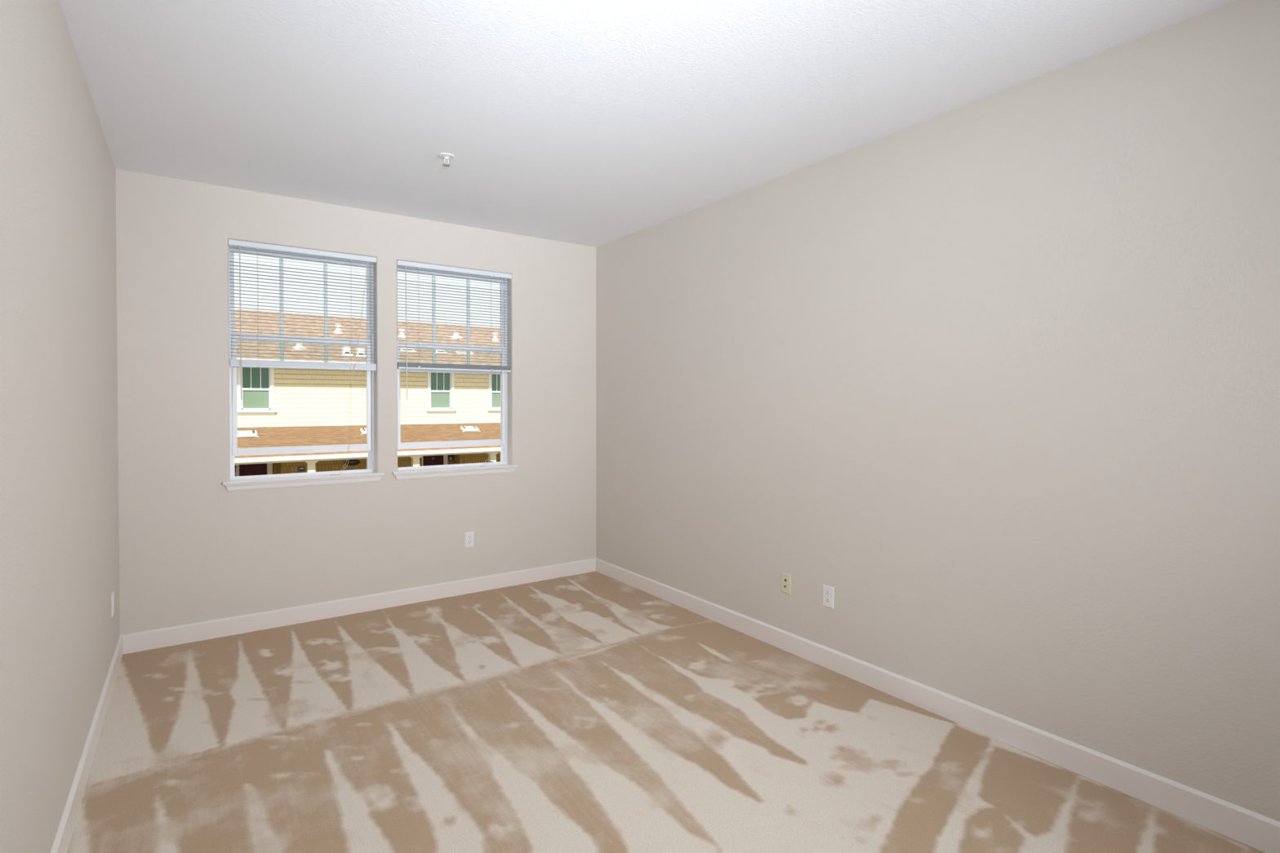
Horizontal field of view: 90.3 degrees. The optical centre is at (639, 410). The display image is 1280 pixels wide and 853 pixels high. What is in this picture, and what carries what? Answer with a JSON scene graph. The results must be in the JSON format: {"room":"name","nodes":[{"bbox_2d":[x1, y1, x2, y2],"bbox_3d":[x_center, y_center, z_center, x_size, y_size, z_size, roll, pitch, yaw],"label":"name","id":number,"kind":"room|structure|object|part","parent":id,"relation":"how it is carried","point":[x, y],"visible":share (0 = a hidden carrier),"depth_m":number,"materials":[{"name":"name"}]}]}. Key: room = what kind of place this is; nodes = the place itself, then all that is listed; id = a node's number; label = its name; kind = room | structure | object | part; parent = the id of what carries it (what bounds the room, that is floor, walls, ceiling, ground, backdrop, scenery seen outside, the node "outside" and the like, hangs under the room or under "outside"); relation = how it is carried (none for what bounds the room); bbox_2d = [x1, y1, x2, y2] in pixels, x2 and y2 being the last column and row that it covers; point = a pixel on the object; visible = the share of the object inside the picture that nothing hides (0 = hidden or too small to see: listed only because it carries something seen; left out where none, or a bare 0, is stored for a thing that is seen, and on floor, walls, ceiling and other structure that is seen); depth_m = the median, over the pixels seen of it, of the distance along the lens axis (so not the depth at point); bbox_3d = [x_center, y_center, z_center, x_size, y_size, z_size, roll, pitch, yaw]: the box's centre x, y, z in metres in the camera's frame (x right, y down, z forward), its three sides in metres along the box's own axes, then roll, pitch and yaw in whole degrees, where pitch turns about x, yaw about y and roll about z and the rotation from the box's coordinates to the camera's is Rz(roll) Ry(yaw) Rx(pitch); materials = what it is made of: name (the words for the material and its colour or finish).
{"room":"empty bedroom","nodes":[
{"label":"empty bedroom","id":0,"kind":"room"},
{"bbox_2d":[0,0,119,852],"bbox_3d":[-1.154,0.045,0.928,0.120,2.785,6.443,0,1,-35],"label":"wall","id":1,"kind":"structure","parent":0,"point":[60,634],"depth_m":1.92,"materials":[{"name":"beige paint"}]},
{"bbox_2d":[50,635,123,852],"bbox_3d":[-1.125,1.365,1.018,0.014,0.115,6.329,0,1,-35],"label":"baseboard","id":2,"kind":"structure","parent":1,"relation":"attached to","point":[65,829],"depth_m":2.40,"materials":[{"name":"white paint"}]},
{"bbox_2d":[111,591,114,617],"bbox_3d":[-2.728,1.003,3.299,0.008,0.114,0.070,0,1,-35],"label":"wall outlet","id":3,"kind":"object","parent":1,"relation":"attached to","point":[113,593],"visible":1,"depth_m":3.27,"materials":[{"name":"white plastic"}]},
{"bbox_2d":[115,168,595,635],"bbox_3d":[-1.708,0.000,4.570,3.390,2.785,0.160,0,1,-35],"label":"wall","id":4,"kind":"structure","parent":0,"point":[193,549],"depth_m":4.17,"materials":[{"name":"beige paint"}]},
{"bbox_2d":[222,245,384,491],"bbox_3d":[-2.203,-0.282,4.202,0.933,1.546,0.194,0,1,-35],"label":"window","id":5,"kind":"structure","parent":4,"relation":"in","point":[327,477],"depth_m":4.20,"materials":[{"name":"white plastic"}]},
{"bbox_3d":[-2.247,-0.656,4.261,0.829,0.755,0.026,0,1,-35],"label":"sash","id":6,"kind":"part","parent":5,"relation":"part of","materials":[{"name":"white plastic"}]},
{"bbox_3d":[-2.230,-0.104,4.243,0.825,0.775,0.026,0,1,-35],"label":"sash","id":7,"kind":"part","parent":5,"relation":"part of","materials":[{"name":"white plastic"}]},
{"bbox_2d":[228,239,376,475],"bbox_3d":[-2.172,-0.310,4.157,0.855,1.485,0.040,0,1,-35],"label":"blind","id":8,"kind":"object","parent":5,"relation":"attached to","point":[240,362],"visible":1,"depth_m":4.13,"materials":[{"name":"white plastic"}]},
{"bbox_3d":[-2.399,-0.648,4.001,0.004,0.741,0.028,0,1,-35],"label":"ladder cord","id":9,"kind":"part","parent":8,"relation":"part of","materials":[{"name":"white fabric"}]},
{"bbox_3d":[-2.174,-0.280,4.163,0.843,0.013,0.027,0,1,-35],"label":"rail","id":10,"kind":"part","parent":8,"relation":"part of","materials":[{"name":"white plastic"}]},
{"bbox_3d":[-2.005,0.129,4.270,0.131,0.605,0.014,0,1,-23],"label":"pull cord","id":11,"kind":"part","parent":8,"relation":"part of","materials":[{"name":"white fabric"}]},
{"bbox_3d":[-2.008,0.129,4.263,0.132,0.605,0.017,0,1,-26],"label":"pull cord","id":12,"kind":"part","parent":8,"relation":"part of","materials":[{"name":"white fabric"}]},
{"bbox_3d":[-1.954,-0.652,4.312,0.004,0.741,0.028,0,1,-35],"label":"ladder cord","id":13,"kind":"part","parent":8,"relation":"part of","materials":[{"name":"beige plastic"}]},
{"bbox_3d":[-1.907,-0.594,4.321,0.112,0.852,0.002,0,1,-35],"label":"pull cord","id":14,"kind":"part","parent":8,"relation":"part of","materials":[{"name":"white fabric"}]},
{"bbox_3d":[-1.904,-0.594,4.322,0.114,0.852,0.002,0,1,-35],"label":"pull cord","id":15,"kind":"part","parent":8,"relation":"part of","materials":[{"name":"white fabric"}]},
{"bbox_3d":[-2.183,0.441,4.182,0.933,0.018,0.125,0,1,-35],"label":"sill","id":16,"kind":"part","parent":5,"relation":"part of","materials":[{"name":"white paint"}]},
{"bbox_3d":[-2.220,0.264,4.233,0.100,0.008,0.014,0,1,-35],"label":"lift rail","id":17,"kind":"part","parent":5,"relation":"part of","materials":[{"name":"white plastic"}]},
{"bbox_2d":[120,558,596,654],"bbox_3d":[-1.659,1.322,4.515,3.150,0.115,0.014,0,1,-35],"label":"baseboard","id":18,"kind":"structure","parent":4,"relation":"attached to","point":[210,629],"depth_m":4.25,"materials":[{"name":"white paint"}]},
{"bbox_2d":[392,265,518,479],"bbox_3d":[-1.387,-0.289,4.773,0.935,1.546,0.194,0,1,-35],"label":"window","id":19,"kind":"structure","parent":4,"relation":"in","point":[460,469],"depth_m":4.82,"materials":[{"name":"white plastic"}]},
{"bbox_3d":[-1.431,-0.663,4.832,0.831,0.755,0.026,0,1,-35],"label":"sash","id":20,"kind":"part","parent":19,"relation":"part of","materials":[{"name":"white plastic"}]},
{"bbox_3d":[-1.414,-0.111,4.814,0.827,0.775,0.026,0,1,-35],"label":"sash","id":21,"kind":"part","parent":19,"relation":"part of","materials":[{"name":"white plastic"}]},
{"bbox_2d":[396,260,511,466],"bbox_3d":[-1.356,-0.316,4.729,0.857,1.485,0.039,0,1,-35],"label":"blind","id":22,"kind":"object","parent":19,"relation":"attached to","point":[419,366],"visible":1,"depth_m":4.71,"materials":[{"name":"white plastic"}]},
{"bbox_3d":[-1.587,-0.664,4.569,0.004,0.723,0.028,0,1,-35],"label":"ladder cord","id":23,"kind":"part","parent":22,"relation":"part of","materials":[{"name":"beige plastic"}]},
{"bbox_3d":[-1.358,-0.305,4.734,0.845,0.013,0.027,0,1,-35],"label":"rail","id":24,"kind":"part","parent":22,"relation":"part of","materials":[{"name":"white plastic"}]},
{"bbox_3d":[-1.141,-0.667,4.881,0.004,0.723,0.028,0,1,-35],"label":"ladder cord","id":25,"kind":"part","parent":22,"relation":"part of","materials":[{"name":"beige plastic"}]},
{"bbox_3d":[-1.138,-0.300,4.863,0.188,1.450,0.011,0,1,-32],"label":"pull cord","id":26,"kind":"part","parent":22,"relation":"part of","materials":[{"name":"white fabric"}]},
{"bbox_3d":[-1.131,-0.300,4.870,0.177,1.450,0.013,0,1,-30],"label":"pull cord","id":27,"kind":"part","parent":22,"relation":"part of","materials":[{"name":"white fabric"}]},
{"bbox_3d":[-1.367,0.435,4.753,0.935,0.018,0.125,0,1,-35],"label":"sill","id":28,"kind":"part","parent":19,"relation":"part of","materials":[{"name":"white paint"}]},
{"bbox_2d":[464,531,474,547],"bbox_3d":[-1.279,0.967,4.779,0.070,0.114,0.008,0,1,-35],"label":"wall outlet","id":29,"kind":"object","parent":4,"relation":"attached to","point":[468,536],"visible":1,"depth_m":4.78,"materials":[{"name":"white plastic"}]},
{"bbox_2d":[58,0,1235,247],"bbox_3d":[0.146,-1.413,1.905,3.390,0.150,6.623,0,1,-35],"label":"ceiling","id":30,"kind":"structure","parent":0,"point":[595,123],"depth_m":2.66,"materials":[{"name":"white paint"}]},
{"bbox_2d":[438,152,454,166],"bbox_3d":[-1.031,-1.331,3.394,0.082,0.052,0.082,0,1,-35],"label":"sprinkler","id":31,"kind":"object","parent":30,"relation":"attached to","point":[446,156],"visible":1,"depth_m":3.38,"materials":[{"name":"white metal"}]},
{"bbox_2d":[66,571,1265,852],"bbox_3d":[0.155,1.431,1.925,3.159,0.052,6.348,0,1,-35],"label":"floor","id":32,"kind":"structure","parent":0,"point":[594,712],"depth_m":2.58,"materials":[{"name":"beige carpet"}]},
{"bbox_2d":[595,0,1279,822],"bbox_3d":[1.525,0.024,2.803,0.120,2.785,6.443,0,1,-35],"label":"wall","id":33,"kind":"structure","parent":0,"point":[997,375],"depth_m":2.66,"materials":[{"name":"beige paint"}]},
{"bbox_2d":[781,572,791,594],"bbox_3d":[0.839,0.997,3.676,0.016,0.114,0.070,0,1,-35],"label":"wall outlet","id":34,"kind":"object","parent":33,"relation":"attached to","point":[785,578],"visible":1,"depth_m":3.67,"materials":[{"name":"beige plastic"}]},
{"bbox_2d":[822,584,834,608],"bbox_3d":[1.014,1.004,3.432,0.008,0.114,0.070,0,1,-35],"label":"wall outlet","id":35,"kind":"object","parent":33,"relation":"attached to","point":[828,591],"visible":1,"depth_m":3.43,"materials":[{"name":"white plastic"}]},
{"bbox_2d":[825,597,830,603],"bbox_3d":[1.012,1.023,3.431,0.002,0.028,0.029,0,1,-35],"label":"receptacle","id":36,"kind":"object","parent":35,"relation":"attached to","point":[827,599],"depth_m":3.43,"materials":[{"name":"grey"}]},
{"bbox_2d":[825,590,830,595],"bbox_3d":[1.012,0.984,3.431,0.002,0.028,0.029,0,1,-35],"label":"receptacle","id":37,"kind":"object","parent":35,"relation":"attached to","point":[827,592],"depth_m":3.43,"materials":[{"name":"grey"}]},
{"bbox_2d":[595,558,1279,852],"bbox_3d":[1.444,1.345,2.816,0.014,0.115,6.329,0,1,-35],"label":"baseboard","id":38,"kind":"structure","parent":33,"relation":"attached to","point":[1261,833],"depth_m":2.65,"materials":[{"name":"white paint"}]},
{"label":"outside","id":39,"kind":"structure","parent":0,"visible":0},
{"bbox_3d":[-10.417,3.926,32.370,100.000,0.200,55.100,0,1,-35],"label":"ground","id":40,"kind":"structure","parent":39,"visible":0},
{"bbox_2d":[234,309,500,476],"bbox_3d":[-11.849,-0.010,26.087,25.500,7.823,15.270,0,1,-35],"label":"apartment building","id":41,"kind":"structure","parent":40,"relation":"on","point":[277,406],"depth_m":21.33,"materials":[{"name":"yellow"}]},
{"bbox_2d":[237,430,257,437],"bbox_3d":[-11.823,0.714,18.984,0.792,0.216,0.340,0,1,-35],"label":"roof vent","id":42,"kind":"object","parent":41,"relation":"attached to","point":[253,433],"depth_m":18.97,"materials":[{"name":"grey metal"}]},
{"bbox_3d":[-12.357,2.742,20.363,0.765,2.420,0.042,0,1,-35],"label":"door","id":43,"kind":"part","parent":41,"relation":"part of","materials":[{"name":"red paint"}]},
{"bbox_3d":[-12.332,2.692,20.367,1.013,2.560,0.045,0,1,-35],"label":"door frame","id":44,"kind":"part","parent":41,"relation":"part of","materials":[{"name":"beige paint"}]},
{"bbox_3d":[-11.938,-1.006,19.793,0.710,0.690,0.010,0,1,-35],"label":"pane","id":45,"kind":"part","parent":41,"relation":"part of","materials":[{"name":"green glass"}]},
{"bbox_3d":[-11.928,-0.700,19.782,0.770,1.360,0.075,0,1,-35],"label":"sash frame","id":46,"kind":"part","parent":41,"relation":"part of","materials":[{"name":"white"}]},
{"bbox_2d":[292,343,306,350],"bbox_3d":[-11.282,-2.104,21.096,0.346,0.260,0.346,0,1,10],"label":"roof vent","id":47,"kind":"object","parent":41,"relation":"attached to","point":[304,348],"depth_m":21.03,"materials":[{"name":"white metal"}]},
{"bbox_2d":[297,466,305,471],"bbox_3d":[-10.875,1.881,20.470,0.190,0.150,0.029,0,1,-35],"label":"wall plaque","id":48,"kind":"object","parent":41,"relation":"attached to","point":[300,468],"visible":1,"depth_m":20.46,"materials":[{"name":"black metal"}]},
{"bbox_2d":[333,323,342,333],"bbox_3d":[-11.408,-3.078,24.080,0.320,0.390,0.320,0,1,-35],"label":"roof vent","id":49,"kind":"object","parent":41,"relation":"attached to","point":[337,326],"depth_m":23.99,"materials":[{"name":"white metal"}]},
{"bbox_2d":[342,346,352,355],"bbox_3d":[-9.907,-1.982,21.502,0.329,0.340,0.400,0,1,-35],"label":"roof vent","id":50,"kind":"object","parent":41,"relation":"attached to","point":[344,353],"depth_m":21.39,"materials":[{"name":"grey metal"}]},
{"bbox_2d":[345,459,359,466],"bbox_3d":[-9.609,1.742,21.277,0.519,0.212,0.105,0,1,-35],"label":"wreath","id":51,"kind":"object","parent":41,"relation":"attached to","point":[349,460],"visible":0.91,"depth_m":21.28,"materials":[{"name":"green plant"}]},
{"bbox_2d":[355,347,366,356],"bbox_3d":[-9.515,-1.955,21.670,0.340,0.340,0.400,0,1,-35],"label":"roof vent","id":52,"kind":"object","parent":41,"relation":"attached to","point":[360,350],"depth_m":21.56,"materials":[{"name":"grey metal"}]},
{"bbox_2d":[360,428,366,434],"bbox_3d":[-8.851,0.690,21.064,0.770,0.216,0.340,0,1,-35],"label":"roof vent","id":53,"kind":"object","parent":41,"relation":"attached to","point":[362,431],"depth_m":20.82,"materials":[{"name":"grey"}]},
{"bbox_2d":[398,328,405,337],"bbox_3d":[-9.481,-3.064,25.361,0.320,0.370,0.320,0,1,-35],"label":"roof vent","id":54,"kind":"object","parent":41,"relation":"attached to","point":[402,335],"depth_m":25.27,"materials":[{"name":"white metal"}]},
{"bbox_2d":[400,348,416,351],"bbox_3d":[-8.609,-2.231,23.521,0.566,0.180,0.400,0,1,-35],"label":"roof vent","id":55,"kind":"object","parent":41,"relation":"attached to","point":[409,349],"depth_m":23.41,"materials":[{"name":"grey metal"}]},
{"bbox_3d":[-7.671,2.705,23.643,0.753,2.420,0.042,0,1,-35],"label":"door","id":56,"kind":"part","parent":41,"relation":"part of","materials":[{"name":"red paint"}]},
{"bbox_3d":[-7.625,2.655,23.661,0.966,2.560,0.045,0,1,-35],"label":"door frame","id":57,"kind":"part","parent":41,"relation":"part of","materials":[{"name":"beige paint"}]},
{"bbox_3d":[-7.240,-1.043,23.081,0.700,0.690,0.010,0,1,-35],"label":"pane","id":58,"kind":"part","parent":41,"relation":"part of","materials":[{"name":"green glass"}]},
{"bbox_3d":[-7.230,-0.738,23.070,0.760,1.360,0.075,0,1,-35],"label":"sash frame","id":59,"kind":"part","parent":41,"relation":"part of","materials":[{"name":"white"}]},
{"bbox_2d":[448,454,453,461],"bbox_3d":[-7.111,1.766,23.932,0.203,0.280,0.203,0,1,10],"label":"wall lantern","id":60,"kind":"object","parent":41,"relation":"attached to","point":[450,456],"visible":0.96,"depth_m":23.86,"materials":[{"name":"black metal"}]},
{"bbox_2d":[450,332,462,338],"bbox_3d":[-7.793,-3.162,27.027,0.433,0.320,0.433,0,1,10],"label":"roof vent","id":61,"kind":"object","parent":41,"relation":"attached to","point":[455,333],"depth_m":26.92,"materials":[{"name":"white metal"}]},
{"bbox_2d":[455,351,473,354],"bbox_3d":[-6.878,-2.261,24.791,0.676,0.180,0.400,0,1,-35],"label":"roof vent","id":62,"kind":"object","parent":41,"relation":"attached to","point":[461,352],"depth_m":24.58,"materials":[{"name":"grey metal"}]},
{"bbox_2d":[460,426,479,431],"bbox_3d":[-6.130,0.674,22.946,0.658,0.216,0.340,0,1,-35],"label":"roof vent","id":63,"kind":"object","parent":41,"relation":"attached to","point":[463,428],"depth_m":22.87,"materials":[{"name":"grey metal"}]},
{"bbox_2d":[492,332,498,341],"bbox_3d":[-6.356,-3.218,27.962,0.320,0.390,0.320,0,1,-35],"label":"roof vent","id":64,"kind":"object","parent":41,"relation":"attached to","point":[495,334],"depth_m":27.87,"materials":[{"name":"white metal"}]},
{"bbox_3d":[-5.366,-0.753,24.375,0.730,1.360,0.075,0,1,-35],"label":"sash frame","id":65,"kind":"part","parent":41,"relation":"part of","materials":[{"name":"white"}]},
{"bbox_3d":[-5.376,-1.058,24.385,0.670,0.690,0.010,0,1,-35],"label":"pane","id":66,"kind":"part","parent":41,"relation":"part of","materials":[{"name":"green glass"}]}
]}

